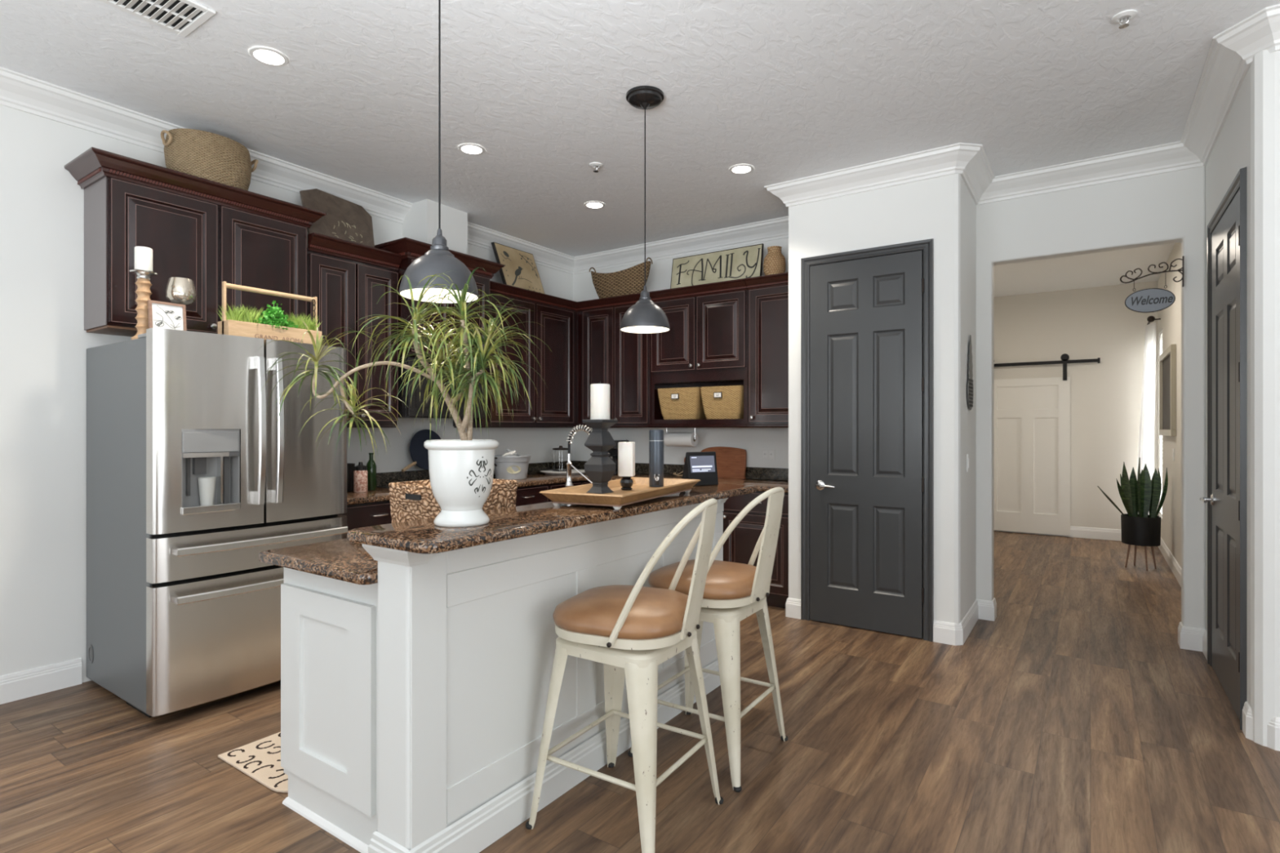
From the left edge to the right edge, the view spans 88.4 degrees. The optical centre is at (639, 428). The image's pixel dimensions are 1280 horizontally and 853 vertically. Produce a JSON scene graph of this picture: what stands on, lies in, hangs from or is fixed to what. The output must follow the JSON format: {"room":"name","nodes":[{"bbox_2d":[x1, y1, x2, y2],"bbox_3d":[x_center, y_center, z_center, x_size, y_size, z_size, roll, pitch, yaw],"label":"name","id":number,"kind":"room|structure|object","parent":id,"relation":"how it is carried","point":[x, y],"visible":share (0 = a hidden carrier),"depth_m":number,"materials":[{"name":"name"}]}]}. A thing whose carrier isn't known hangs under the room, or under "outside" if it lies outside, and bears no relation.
{"room":"kitchen","nodes":[
{"label":"kitchen","id":0,"kind":"room"},
{"bbox_2d":[0,105,573,682],"bbox_3d":[-3.340,-0.185,3.033,0.120,3.070,9.430,0,0,34],"label":"wall","id":1,"kind":"structure","parent":0,"point":[44,340],"depth_m":3.38,"materials":[{"name":"white paint"}]},
{"bbox_2d":[0,657,81,704],"bbox_3d":[-4.417,1.282,1.341,0.016,0.135,5.180,0,0,34],"label":"baseboard","id":2,"kind":"structure","parent":1,"relation":"attached to","point":[27,683],"depth_m":3.33,"materials":[{"name":"white paint"}]},
{"bbox_2d":[64,146,326,337],"bbox_3d":[-2.493,-0.936,3.798,0.405,0.857,1.190,0,0,34],"label":"upper cabinet","id":3,"kind":"object","parent":1,"relation":"attached to","point":[209,233],"visible":0.84,"depth_m":3.57,"materials":[{"name":"brown wood"}]},
{"bbox_2d":[160,128,257,191],"bbox_3d":[-2.482,-1.503,3.791,0.365,0.275,0.490,0,0,34],"label":"seagrass basket","id":4,"kind":"object","parent":3,"relation":"on","point":[215,157],"visible":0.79,"depth_m":3.64,"materials":[{"name":"beige wicker"}]},
{"bbox_2d":[0,66,413,223],"bbox_3d":[-3.814,-1.653,2.121,0.130,0.135,7.150,0,0,34],"label":"trim","id":5,"kind":"structure","parent":1,"relation":"attached to","point":[19,91],"depth_m":3.61,"materials":[{"name":"white paint"}]},
{"bbox_2d":[306,232,401,427],"bbox_3d":[-2.021,-0.614,4.496,0.395,1.222,0.655,0,0,34],"label":"upper cabinet","id":6,"kind":"object","parent":1,"relation":"attached to","point":[342,274],"visible":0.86,"depth_m":4.44,"materials":[{"name":"brown wood"}]},
{"bbox_2d":[299,188,374,247],"bbox_3d":[-2.043,-1.419,4.481,0.190,0.385,0.524,0,0,34],"label":"board","id":7,"kind":"object","parent":6,"relation":"on","point":[344,220],"visible":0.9,"depth_m":4.47,"materials":[{"name":"brown wood"}]},
{"bbox_2d":[374,237,504,364],"bbox_3d":[-1.566,-0.911,5.045,0.525,0.797,0.925,0,0,34],"label":"upper cabinet","id":8,"kind":"object","parent":1,"relation":"attached to","point":[410,250],"visible":0.27,"depth_m":4.84,"materials":[{"name":"brown wood"}]},
{"bbox_2d":[398,355,487,418],"bbox_3d":[-1.581,-0.292,5.055,0.459,0.435,0.745,0,0,34],"label":"microwave","id":9,"kind":"object","parent":8,"relation":"attached to","point":[410,412],"visible":0.3,"depth_m":4.74,"materials":[{"name":"black"}]},
{"bbox_2d":[453,280,577,427],"bbox_3d":[-1.057,-0.599,5.902,0.395,1.192,1.225,0,0,34],"label":"upper cabinet","id":10,"kind":"object","parent":1,"relation":"attached to","point":[553,405],"visible":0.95,"depth_m":5.86,"materials":[{"name":"brown wood"}]},
{"bbox_2d":[490,241,544,293],"bbox_3d":[-1.085,-1.412,5.909,0.205,0.431,0.490,0,0,34],"label":"board","id":11,"kind":"object","parent":10,"relation":"on","point":[520,270],"visible":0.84,"depth_m":5.88,"materials":[{"name":"beige"}]},
{"bbox_2d":[376,460,788,485],"bbox_3d":[-0.467,0.385,4.803,2.618,0.100,3.018,0,0,34],"label":"backsplash","id":12,"kind":"structure","parent":1,"relation":"attached to","point":[752,473],"depth_m":5.58,"materials":[{"name":"stone"}]},
{"bbox_2d":[402,199,467,254],"bbox_3d":[-1.613,-1.515,5.184,0.300,0.410,0.390,0,0,34],"label":"wall","id":13,"kind":"structure","parent":0,"point":[420,224],"depth_m":5.06,"materials":[{"name":"white paint"}]},
{"bbox_2d":[423,439,498,527],"bbox_3d":[-0.574,0.173,2.120,0.234,0.270,0.234,0,0,34],"label":"pot","id":14,"kind":"object","parent":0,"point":[461,471],"depth_m":2.04,"materials":[{"name":"white ceramic"}]},
{"bbox_2d":[0,0,1279,297],"bbox_3d":[1.446,-1.750,2.464,8.800,0.060,14.100,0,0,34],"label":"ceiling","id":15,"kind":"structure","parent":0,"point":[786,90],"depth_m":3.33,"materials":[{"name":"white paint"}]},
{"bbox_2d":[98,0,215,37],"bbox_3d":[-1.977,-1.712,2.639,0.295,0.014,0.380,0,0,34],"label":"ceiling vent","id":16,"kind":"object","parent":15,"relation":"in","point":[172,15],"visible":1,"depth_m":2.71,"materials":[{"name":"metal"}]},
{"bbox_2d":[248,46,288,66],"bbox_3d":[-1.716,-1.716,3.042,0.164,0.005,0.164,0,0,34],"label":"recessed light","id":17,"kind":"object","parent":15,"relation":"in","point":[264,55],"visible":1,"depth_m":3.04,"materials":[{"name":"white paint"}]},
{"bbox_2d":[399,0,478,303],"bbox_3d":[-0.689,-1.087,2.260,0.262,1.267,0.262,0,0,34],"label":"pendant lamp","id":18,"kind":"object","parent":15,"relation":"hanging from","point":[438,260],"visible":0.91,"depth_m":2.21,"materials":[{"name":"black"}]},
{"bbox_2d":[457,143,485,155],"bbox_3d":[-1.037,-1.716,4.052,0.164,0.005,0.164,0,0,34],"label":"recessed light","id":19,"kind":"object","parent":15,"relation":"in","point":[468,148],"visible":1,"depth_m":4.04,"materials":[{"name":"glass"}]},
{"bbox_2d":[583,200,604,208],"bbox_3d":[-0.350,-1.716,5.064,0.164,0.005,0.164,0,0,34],"label":"recessed light","id":20,"kind":"object","parent":15,"relation":"in","point":[593,205],"visible":1,"depth_m":5.06,"materials":[{"name":"white paint"}]},
{"bbox_2d":[589,162,602,172],"bbox_3d":[-0.288,-1.698,4.298,0.090,0.042,0.090,0,0,34],"label":"sprinkler head","id":21,"kind":"object","parent":15,"relation":"attached to","point":[596,166],"visible":1,"depth_m":4.29},
{"bbox_2d":[620,85,670,333],"bbox_3d":[0.026,-1.114,3.400,0.258,1.212,0.258,0,0,34],"label":"pendant lamp","id":22,"kind":"object","parent":15,"relation":"hanging from","point":[644,316],"visible":1,"depth_m":3.35,"materials":[{"name":"black"}]},
{"bbox_2d":[728,164,754,173],"bbox_3d":[0.673,-1.716,4.363,0.164,0.005,0.164,0,0,34],"label":"recessed light","id":23,"kind":"object","parent":15,"relation":"in","point":[740,168],"visible":1,"depth_m":4.36,"materials":[{"name":"white paint"}]},
{"bbox_2d":[1111,9,1137,29],"bbox_3d":[2.021,-1.698,2.745,0.090,0.042,0.090,0,0,34],"label":"sprinkler head","id":24,"kind":"object","parent":15,"relation":"attached to","point":[1124,16],"visible":1,"depth_m":2.74},
{"bbox_2d":[0,531,1279,852],"bbox_3d":[1.446,1.380,2.464,8.800,0.060,14.100,0,0,34],"label":"floor","id":25,"kind":"structure","parent":0,"point":[1075,719],"depth_m":2.74,"materials":[{"name":"wood"}]},
{"bbox_2d":[86,328,347,717],"bbox_3d":[-2.254,0.450,3.565,1.032,1.800,0.941,0,0,34],"label":"refrigerator","id":26,"kind":"object","parent":25,"relation":"on","point":[184,611],"visible":0.87,"depth_m":3.20,"materials":[{"name":"grey metal"}]},
{"bbox_2d":[128,269,157,339],"bbox_3d":[-2.415,-0.592,3.199,0.112,0.337,0.112,0,0,34],"label":"candle holder","id":27,"kind":"object","parent":26,"relation":"on","point":[143,282],"visible":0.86,"depth_m":3.18,"materials":[{"name":"beige wood"}]},
{"bbox_2d":[134,245,152,271],"bbox_3d":[-2.415,-0.824,3.199,0.072,0.127,0.072,0,0,34],"label":"pillar candle","id":28,"kind":"object","parent":27,"relation":"on","point":[143,255],"visible":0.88,"depth_m":3.17,"materials":[{"name":"white wax"}]},
{"bbox_2d":[147,299,186,330],"bbox_3d":[-2.322,-0.520,3.233,0.038,0.195,0.156,0,0,34],"label":"art","id":29,"kind":"object","parent":26,"relation":"on","point":[165,315],"visible":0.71,"depth_m":3.23,"materials":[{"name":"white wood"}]},
{"bbox_2d":[164,277,196,307],"bbox_3d":[-2.349,-0.592,3.366,0.132,0.338,0.132,0,0,34],"label":"vase","id":30,"kind":"object","parent":26,"relation":"on","point":[181,291],"visible":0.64,"depth_m":3.32,"materials":[{"name":"grey metal"}]},
{"bbox_2d":[197,476,216,505],"bbox_3d":[-2.072,0.303,3.146,0.078,0.137,0.078,0,0,34],"label":"plastic cup","id":31,"kind":"object","parent":26,"relation":"in","point":[206,485],"visible":0.88,"depth_m":3.12,"materials":[{"name":"white"}]},
{"bbox_2d":[215,281,321,344],"bbox_3d":[-1.984,-0.586,3.561,0.186,0.325,0.533,0,0,34],"label":"planter box","id":32,"kind":"object","parent":26,"relation":"on","point":[236,322],"visible":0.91,"depth_m":3.50,"materials":[{"name":"brown wood"}]},
{"bbox_2d":[217,731,288,792],"bbox_3d":[-1.120,1.344,3.098,0.551,0.011,1.355,0,0,34],"label":"kitchen rug","id":33,"kind":"object","parent":25,"relation":"on","point":[260,759],"visible":0.09,"depth_m":2.64,"materials":[{"name":"fabric"}]},
{"bbox_2d":[337,500,391,531],"bbox_3d":[-1.923,0.914,4.405,0.658,0.872,0.695,0,0,34],"label":"base cabinet","id":34,"kind":"object","parent":25,"relation":"on","point":[372,513],"visible":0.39,"depth_m":4.17,"materials":[{"name":"brown wood"}]},
{"bbox_2d":[346,487,390,504],"bbox_3d":[-1.934,0.454,4.406,0.640,0.036,0.705,0,0,34],"label":"countertop","id":35,"kind":"structure","parent":34,"relation":"on","point":[380,494],"depth_m":4.23,"materials":[{"name":"brown stone"}]},
{"bbox_2d":[346,462,355,492],"bbox_3d":[-2.035,0.341,4.533,0.132,0.190,0.132,0,0,34],"label":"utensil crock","id":36,"kind":"object","parent":35,"relation":"on","point":[350,467],"visible":0.38,"depth_m":4.50,"materials":[{"name":"black"}]},
{"bbox_2d":[353,462,367,493],"bbox_3d":[-1.902,0.333,4.478,0.088,0.205,0.088,0,0,34],"label":"jar","id":37,"kind":"object","parent":35,"relation":"on","point":[360,473],"visible":1,"depth_m":4.44,"materials":[{"name":"pink"}]},
{"bbox_2d":[365,453,376,490],"bbox_3d":[-1.889,0.304,4.621,0.070,0.262,0.070,0,0,34],"label":"bottle","id":38,"kind":"object","parent":35,"relation":"on","point":[371,466],"visible":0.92,"depth_m":4.59,"materials":[{"name":"green glass"}]},
{"bbox_2d":[376,484,388,488],"bbox_3d":[-1.478,0.880,4.985,0.697,0.900,0.755,0,0,34],"label":"range","id":39,"kind":"object","parent":25,"relation":"on","point":[384,486],"visible":0.02,"depth_m":4.83,"materials":[{"name":"black"}]},
{"bbox_2d":[401,429,440,471],"bbox_3d":[-1.700,0.172,5.151,0.052,0.325,0.401,0,0,34],"label":"serving board","id":40,"kind":"object","parent":39,"relation":"on","point":[419,454],"visible":0.65,"depth_m":5.13,"materials":[{"name":"blue paint"}]},
{"bbox_2d":[280,497,728,852],"bbox_3d":[-0.431,0.847,2.932,0.841,1.006,2.026,0,0,34],"label":"kitchen island","id":41,"kind":"object","parent":25,"relation":"on","point":[414,700],"visible":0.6,"depth_m":2.18,"materials":[{"name":"white paint"}]},
{"bbox_2d":[258,538,377,585],"bbox_3d":[-0.514,0.454,2.982,0.651,0.036,2.040,0,0,34],"label":"island countertop","id":42,"kind":"structure","parent":41,"relation":"on","point":[344,560],"depth_m":2.19,"materials":[{"name":"brown stone"}]},
{"bbox_2d":[388,479,517,523],"bbox_3d":[-0.740,0.325,2.618,0.330,0.222,0.396,0,0,34],"label":"storage basket","id":43,"kind":"object","parent":42,"relation":"on","point":[412,500],"visible":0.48,"depth_m":2.52,"materials":[{"name":"wicker"}]},
{"bbox_2d":[564,424,592,486],"bbox_3d":[-0.273,0.210,3.213,0.204,0.452,0.089,0,0,34],"label":"faucet","id":44,"kind":"object","parent":42,"relation":"on","point":[569,464],"visible":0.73,"depth_m":3.23,"materials":[{"name":"silver metal"}]},
{"bbox_2d":[346,483,756,554],"bbox_3d":[-0.132,0.326,2.760,0.413,0.036,2.145,0,0,34],"label":"island countertop","id":45,"kind":"structure","parent":41,"relation":"on","point":[421,536],"depth_m":2.15,"materials":[{"name":"brown stone"}]},
{"bbox_2d":[254,267,551,527],"bbox_3d":[-0.745,-0.099,2.151,0.905,0.814,0.569,0,0,3],"label":"dracaena","id":46,"kind":"object","parent":45,"relation":"on","point":[461,471],"visible":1,"depth_m":2.06,"materials":[{"name":"green plant"}]},
{"bbox_2d":[539,477,700,509],"bbox_3d":[-0.051,0.278,2.877,0.368,0.060,0.832,0,0,25],"label":"serving tray","id":47,"kind":"object","parent":45,"relation":"on","point":[641,491],"visible":0.96,"depth_m":2.70,"materials":[{"name":"brown wood"}]},
{"bbox_2d":[582,419,617,493],"bbox_3d":[-0.171,0.120,2.832,0.110,0.313,0.110,0,0,34],"label":"candle holder","id":48,"kind":"object","parent":47,"relation":"on","point":[600,468],"visible":1,"depth_m":2.80,"materials":[{"name":"grey"}]},
{"bbox_2d":[590,381,609,419],"bbox_3d":[-0.171,-0.118,2.832,0.084,0.164,0.084,0,0,34],"label":"pillar candle","id":49,"kind":"object","parent":48,"relation":"on","point":[599,393],"visible":0.89,"depth_m":2.80,"materials":[{"name":"white wax"}]},
{"bbox_2d":[620,476,633,490],"bbox_3d":[-0.060,0.246,2.956,0.060,0.062,0.057,0,0,34],"label":"candle holder","id":50,"kind":"object","parent":47,"relation":"on","point":[626,482],"visible":0.92,"depth_m":2.94,"materials":[{"name":"black"}]},
{"bbox_2d":[617,440,635,476],"bbox_3d":[-0.060,0.133,2.956,0.068,0.164,0.068,0,0,9],"label":"pillar candle","id":51,"kind":"object","parent":50,"relation":"on","point":[626,450],"visible":1,"depth_m":2.92,"materials":[{"name":"white wax"}]},
{"bbox_2d":[648,430,663,487],"bbox_3d":[0.078,0.142,3.122,0.071,0.269,0.071,0,0,34],"label":"canister","id":52,"kind":"object","parent":47,"relation":"on","point":[655,437],"visible":0.97,"depth_m":3.09,"materials":[{"name":"grey metal"}]},
{"bbox_2d":[681,451,718,485],"bbox_3d":[0.324,0.218,3.560,0.186,0.180,0.088,0,0,-28],"label":"smart display","id":53,"kind":"object","parent":45,"relation":"on","point":[702,465],"visible":0.84,"depth_m":3.53,"materials":[{"name":"black"}]},
{"bbox_2d":[515,484,547,506],"bbox_3d":[-1.153,0.914,5.529,0.658,0.872,0.500,0,0,34],"label":"base cabinet","id":54,"kind":"object","parent":25,"relation":"on","point":[530,495],"visible":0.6,"depth_m":5.39,"materials":[{"name":"brown wood"}]},
{"bbox_2d":[547,480,581,502],"bbox_3d":[-0.886,0.914,5.919,0.658,0.872,0.435,0,0,34],"label":"base cabinet","id":55,"kind":"object","parent":25,"relation":"on","point":[554,486],"visible":0.02,"depth_m":5.68,"materials":[{"name":"brown wood"}]},
{"bbox_2d":[525,497,723,852],"bbox_3d":[-0.017,0.792,2.284,0.569,1.116,0.510,0,0,32],"label":"bar stool","id":56,"kind":"object","parent":25,"relation":"on","point":[632,630],"visible":1,"depth_m":2.14,"materials":[{"name":"beige metal"}]},
{"bbox_2d":[552,585,688,639],"bbox_3d":[-0.043,0.625,2.300,0.464,0.083,0.464,0,0,23],"label":"cushion","id":57,"kind":"object","parent":56,"relation":"on","point":[597,612],"depth_m":2.14,"materials":[{"name":"brown leather"}]},
{"bbox_2d":[627,486,787,792],"bbox_3d":[0.321,0.792,2.765,0.570,1.116,0.508,0,0,33],"label":"bar stool","id":58,"kind":"object","parent":25,"relation":"on","point":[733,592],"visible":0.84,"depth_m":2.58,"materials":[{"name":"beige metal"}]},
{"bbox_2d":[648,560,771,599],"bbox_3d":[0.296,0.625,2.782,0.464,0.083,0.464,0,0,35],"label":"cushion","id":59,"kind":"object","parent":58,"relation":"on","point":[725,580],"depth_m":2.63,"materials":[{"name":"brown leather"}]},
{"bbox_2d":[722,490,788,608],"bbox_3d":[1.036,0.914,5.203,0.590,0.872,0.653,0,0,34],"label":"base cabinet","id":60,"kind":"object","parent":25,"relation":"on","point":[739,547],"visible":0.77,"depth_m":4.97,"materials":[{"name":"brown wood"}]},
{"bbox_2d":[493,472,788,493],"bbox_3d":[-0.049,0.454,5.409,2.615,0.036,1.540,0,0,34],"label":"countertop","id":61,"kind":"structure","parent":60,"relation":"on","point":[533,479],"depth_m":5.48,"materials":[{"name":"brown stone"}]},
{"bbox_2d":[493,454,531,479],"bbox_3d":[-1.105,0.336,5.642,0.339,0.200,0.339,0,0,-11],"label":"metal bucket","id":62,"kind":"object","parent":61,"relation":"on","point":[513,467],"visible":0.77,"depth_m":5.52,"materials":[{"name":"grey"}]},
{"bbox_2d":[502,450,515,456],"bbox_3d":[-1.112,0.221,5.579,0.112,0.060,0.068,0,0,26],"label":"snack packet","id":63,"kind":"object","parent":62,"relation":"in","point":[510,453],"visible":0.84,"depth_m":5.56,"materials":[{"name":"plastic"}]},
{"bbox_2d":[540,469,586,475],"bbox_3d":[-0.715,0.422,6.283,0.472,0.027,0.472,0,0,34],"label":"round tray","id":64,"kind":"object","parent":61,"relation":"on","point":[574,472],"visible":0.71,"depth_m":6.13,"materials":[{"name":"white"}]},
{"bbox_2d":[552,445,568,471],"bbox_3d":[-0.754,0.287,6.261,0.156,0.240,0.156,0,0,34],"label":"glass canister","id":65,"kind":"object","parent":64,"relation":"on","point":[559,454],"visible":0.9,"depth_m":6.20,"materials":[{"name":"white"}]},
{"bbox_2d":[607,440,628,475],"bbox_3d":[-0.250,0.276,6.254,0.200,0.320,0.223,0,0,34],"label":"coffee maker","id":66,"kind":"object","parent":61,"relation":"on","point":[613,452],"visible":0.28,"depth_m":6.19,"materials":[{"name":"black"}]},
{"bbox_2d":[672,446,746,479],"bbox_3d":[0.621,0.300,5.825,0.687,0.274,0.116,0,0,27],"label":"cutting board","id":67,"kind":"object","parent":61,"relation":"on","point":[731,461],"visible":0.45,"depth_m":5.71,"materials":[{"name":"brown wood"}]},
{"bbox_2d":[1097,457,1168,570],"bbox_3d":[4.759,0.816,6.321,0.633,1.071,0.334,0,0,-26],"label":"snake plant","id":68,"kind":"object","parent":25,"relation":"on","point":[1142,495],"visible":1,"depth_m":6.31,"materials":[{"name":"green plant"}]},
{"bbox_2d":[788,173,976,624],"bbox_3d":[1.728,-0.185,4.695,1.115,3.070,0.720,0,0,34],"label":"wall","id":69,"kind":"structure","parent":0,"point":[942,209],"depth_m":4.27,"materials":[{"name":"white paint"}]},
{"bbox_2d":[785,597,800,619],"bbox_3d":[1.126,1.282,4.728,0.116,0.135,0.126,0,0,34],"label":"baseboard","id":70,"kind":"structure","parent":69,"relation":"attached to","point":[793,606],"depth_m":4.68,"materials":[{"name":"white paint"}]},
{"bbox_2d":[809,250,924,638],"bbox_3d":[1.492,0.104,4.386,0.749,2.475,0.097,0,0,34],"label":"door","id":71,"kind":"structure","parent":69,"relation":"in","point":[867,379],"depth_m":4.39,"materials":[{"name":"grey paint"}]},
{"bbox_2d":[800,238,933,641],"bbox_3d":[1.496,0.075,4.404,0.868,2.550,0.022,0,0,34],"label":"trim","id":72,"kind":"structure","parent":69,"relation":"attached to","point":[927,246],"depth_m":4.21,"materials":[{"name":"grey paint"}]},
{"bbox_2d":[812,249,923,266],"bbox_3d":[1.548,0.098,4.482,0.780,2.505,0.055,0,0,34],"label":"trim","id":73,"kind":"structure","parent":69,"relation":"attached to","point":[920,250],"depth_m":4.44,"materials":[{"name":"grey paint"}]},
{"bbox_2d":[933,597,996,645],"bbox_3d":[2.226,1.282,4.409,0.892,0.135,0.158,0,0,-44],"label":"baseboard","id":74,"kind":"structure","parent":69,"relation":"attached to","point":[945,633],"depth_m":4.16,"materials":[{"name":"white paint"}]},
{"bbox_2d":[966,453,969,471],"bbox_3d":[2.164,0.230,4.336,0.010,0.116,0.072,0,0,34],"label":"light switch","id":75,"kind":"object","parent":69,"relation":"attached to","point":[967,455],"visible":1,"depth_m":4.31,"materials":[{"name":"white"}]},
{"bbox_2d":[967,334,973,409],"bbox_3d":[2.202,-0.370,4.382,0.007,0.500,0.230,0,0,34],"label":"wall decor","id":76,"kind":"object","parent":69,"relation":"attached to","point":[970,382],"depth_m":4.36,"materials":[{"name":"grey metal"}]},
{"bbox_2d":[573,165,1205,629],"bbox_3d":[1.396,-0.185,5.431,4.985,3.070,0.120,0,0,34],"label":"wall","id":77,"kind":"structure","parent":0,"point":[1167,207],"depth_m":4.35,"materials":[{"name":"white paint"}]},
{"bbox_2d":[574,293,651,427],"bbox_3d":[-0.189,-0.599,6.193,0.860,1.192,0.405,0,0,34],"label":"upper cabinet","id":78,"kind":"object","parent":77,"relation":"attached to","point":[606,353],"visible":0.7,"depth_m":6.06,"materials":[{"name":"brown wood"}]},
{"bbox_2d":[589,257,653,298],"bbox_3d":[-0.184,-1.366,6.102,0.670,0.341,0.210,0,0,34],"label":"basket","id":79,"kind":"object","parent":78,"relation":"on","point":[629,281],"visible":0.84,"depth_m":5.98,"materials":[{"name":"wicker"}]},
{"bbox_2d":[648,278,748,427],"bbox_3d":[0.556,-0.599,5.683,0.935,1.192,0.405,0,0,34],"label":"upper cabinet","id":80,"kind":"object","parent":77,"relation":"attached to","point":[706,343],"visible":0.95,"depth_m":5.54,"materials":[{"name":"brown wood"}]},
{"bbox_2d":[663,427,697,446],"bbox_3d":[0.362,0.081,5.837,0.298,0.162,0.124,0,0,34],"label":"paper towel holder","id":81,"kind":"object","parent":80,"relation":"attached to","point":[670,439],"visible":1,"depth_m":5.79,"materials":[{"name":"white"}]},
{"bbox_2d":[657,386,706,419],"bbox_3d":[0.400,-0.211,5.795,0.420,0.272,0.305,0,0,34],"label":"basket","id":82,"kind":"object","parent":80,"relation":"in","point":[676,403],"visible":0.8,"depth_m":5.67,"materials":[{"name":"wicker"}]},
{"bbox_2d":[670,243,764,288],"bbox_3d":[0.629,-1.338,5.501,0.845,0.285,0.067,0,0,34],"label":"family sign","id":83,"kind":"object","parent":80,"relation":"on","point":[744,262],"visible":0.96,"depth_m":5.47,"materials":[{"name":"beige wood"}]},
{"bbox_2d":[700,385,743,419],"bbox_3d":[0.742,-0.211,5.561,0.390,0.272,0.305,0,0,34],"label":"basket","id":84,"kind":"object","parent":80,"relation":"in","point":[718,402],"visible":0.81,"depth_m":5.43,"materials":[{"name":"wicker"}]},
{"bbox_2d":[744,271,788,427],"bbox_3d":[1.148,-0.599,5.277,0.490,1.192,0.405,0,0,34],"label":"upper cabinet","id":85,"kind":"object","parent":77,"relation":"attached to","point":[768,295],"visible":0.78,"depth_m":5.19,"materials":[{"name":"brown wood"}]},
{"bbox_2d":[763,245,786,275],"bbox_3d":[1.065,-1.312,5.210,0.175,0.232,0.175,0,0,34],"label":"woven vase","id":86,"kind":"object","parent":85,"relation":"on","point":[774,263],"visible":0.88,"depth_m":5.15,"materials":[{"name":"wicker"}]},
{"bbox_2d":[761,448,774,459],"bbox_3d":[1.085,0.220,5.566,0.120,0.090,0.009,0,0,34],"label":"wall outlet","id":87,"kind":"object","parent":77,"relation":"attached to","point":[766,454],"visible":1,"depth_m":5.56,"materials":[{"name":"white"}]},
{"bbox_2d":[768,450,773,457],"bbox_3d":[1.107,0.220,5.548,0.034,0.060,0.003,0,0,34],"label":"socket","id":88,"kind":"object","parent":87,"relation":"attached to","point":[771,452],"depth_m":5.55,"materials":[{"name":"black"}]},
{"bbox_2d":[1120,256,1183,312],"bbox_3d":[3.179,-0.882,4.089,0.316,0.326,0.020,0,0,34],"label":"welcome sign","id":89,"kind":"object","parent":77,"relation":"attached to","point":[1151,300],"visible":1,"depth_m":4.08,"materials":[{"name":"grey metal"}]},
{"bbox_2d":[994,280,1157,529],"bbox_3d":[5.198,-0.185,8.342,2.150,3.070,0.120,0,0,34],"label":"wall","id":90,"kind":"structure","parent":0,"point":[1091,322],"depth_m":8.04,"materials":[{"name":"white paint"}]},
{"bbox_2d":[994,353,1100,535],"bbox_3d":[4.976,0.205,8.373,1.447,2.250,0.080,0,0,34],"label":"barn door","id":91,"kind":"structure","parent":90,"relation":"in","point":[1032,415],"depth_m":8.34,"materials":[{"name":"white paint"}]},
{"bbox_2d":[1157,242,1181,567],"bbox_3d":[4.883,-0.185,5.873,0.120,3.070,4.550,0,0,34],"label":"wall","id":92,"kind":"structure","parent":0,"point":[1170,322],"depth_m":6.30,"materials":[{"name":"white paint"}]},
{"bbox_2d":[994,525,1207,660],"bbox_3d":[3.811,1.282,6.317,2.150,0.135,4.790,0,0,34],"label":"baseboard","id":93,"kind":"structure","parent":92,"relation":"attached to","point":[1075,531],"depth_m":6.20,"materials":[{"name":"white paint"}]},
{"bbox_2d":[1146,315,1160,324],"bbox_3d":[5.858,-1.220,7.516,0.124,0.071,0.487,0,0,34],"label":"curtain rod","id":94,"kind":"object","parent":92,"relation":"attached to","point":[1151,318],"visible":0.98,"depth_m":7.35,"materials":[{"name":"grey metal"}]},
{"bbox_2d":[1137,322,1155,515],"bbox_3d":[5.836,0.068,7.570,0.118,2.515,0.360,0,0,8],"label":"curtain","id":95,"kind":"object","parent":94,"relation":"hanging from","point":[1146,435],"visible":0.69,"depth_m":7.50,"materials":[{"name":"white fabric"}]},
{"bbox_2d":[1159,329,1162,517],"bbox_3d":[5.912,-0.050,7.375,0.100,2.100,0.510,0,0,34],"label":"window","id":96,"kind":"structure","parent":92,"relation":"in","point":[1161,332],"depth_m":7.57,"materials":[{"name":"white paint"}]},
{"bbox_2d":[1160,333,1162,512],"bbox_3d":[5.891,-0.053,7.389,0.040,2.013,0.426,0,0,34],"label":"window blind","id":97,"kind":"object","parent":96,"relation":"attached to","point":[1161,336],"visible":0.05,"depth_m":7.51,"materials":[{"name":"white"}]},
{"bbox_2d":[1159,344,1176,435],"bbox_3d":[5.243,-0.347,6.542,0.039,0.845,1.240,0,0,34],"label":"framed picture","id":98,"kind":"object","parent":92,"relation":"attached to","point":[1167,359],"visible":1,"depth_m":6.47,"materials":[{"name":"beige"}]},
{"bbox_2d":[1162,354,1170,429],"bbox_3d":[5.253,-0.347,6.535,0.013,0.725,1.120,0,0,34],"label":"print","id":99,"kind":"object","parent":98,"relation":"attached to","point":[1166,357],"depth_m":6.61,"materials":[{"name":"grey"}]},
{"bbox_2d":[1205,49,1279,746],"bbox_3d":[4.465,-0.185,2.472,3.425,3.070,1.535,0,0,34],"label":"wall","id":100,"kind":"structure","parent":0,"point":[1249,136],"depth_m":2.80,"materials":[{"name":"white paint"}]},
{"bbox_2d":[467,4,1279,274],"bbox_3d":[2.309,-1.653,3.734,8.410,0.135,1.650,0,0,34],"label":"trim","id":101,"kind":"structure","parent":100,"relation":"attached to","point":[1231,52],"depth_m":4.26,"materials":[{"name":"white paint"}]},
{"bbox_2d":[1199,188,1239,720],"bbox_3d":[2.967,0.122,3.356,0.097,2.440,0.879,0,0,34],"label":"door","id":102,"kind":"structure","parent":100,"relation":"in","point":[1224,499],"depth_m":3.31,"materials":[{"name":"grey paint"}]},
{"bbox_2d":[1207,166,1246,729],"bbox_3d":[2.983,0.092,3.357,0.022,2.515,1.020,0,0,34],"label":"trim","id":103,"kind":"structure","parent":100,"relation":"attached to","point":[1239,181],"depth_m":2.94,"materials":[{"name":"grey paint"}]},
{"bbox_2d":[1242,701,1279,751],"bbox_3d":[4.062,1.282,1.896,3.441,0.135,0.161,0,0,34],"label":"baseboard","id":104,"kind":"structure","parent":100,"relation":"attached to","point":[1273,726],"depth_m":2.78,"materials":[{"name":"white paint"}]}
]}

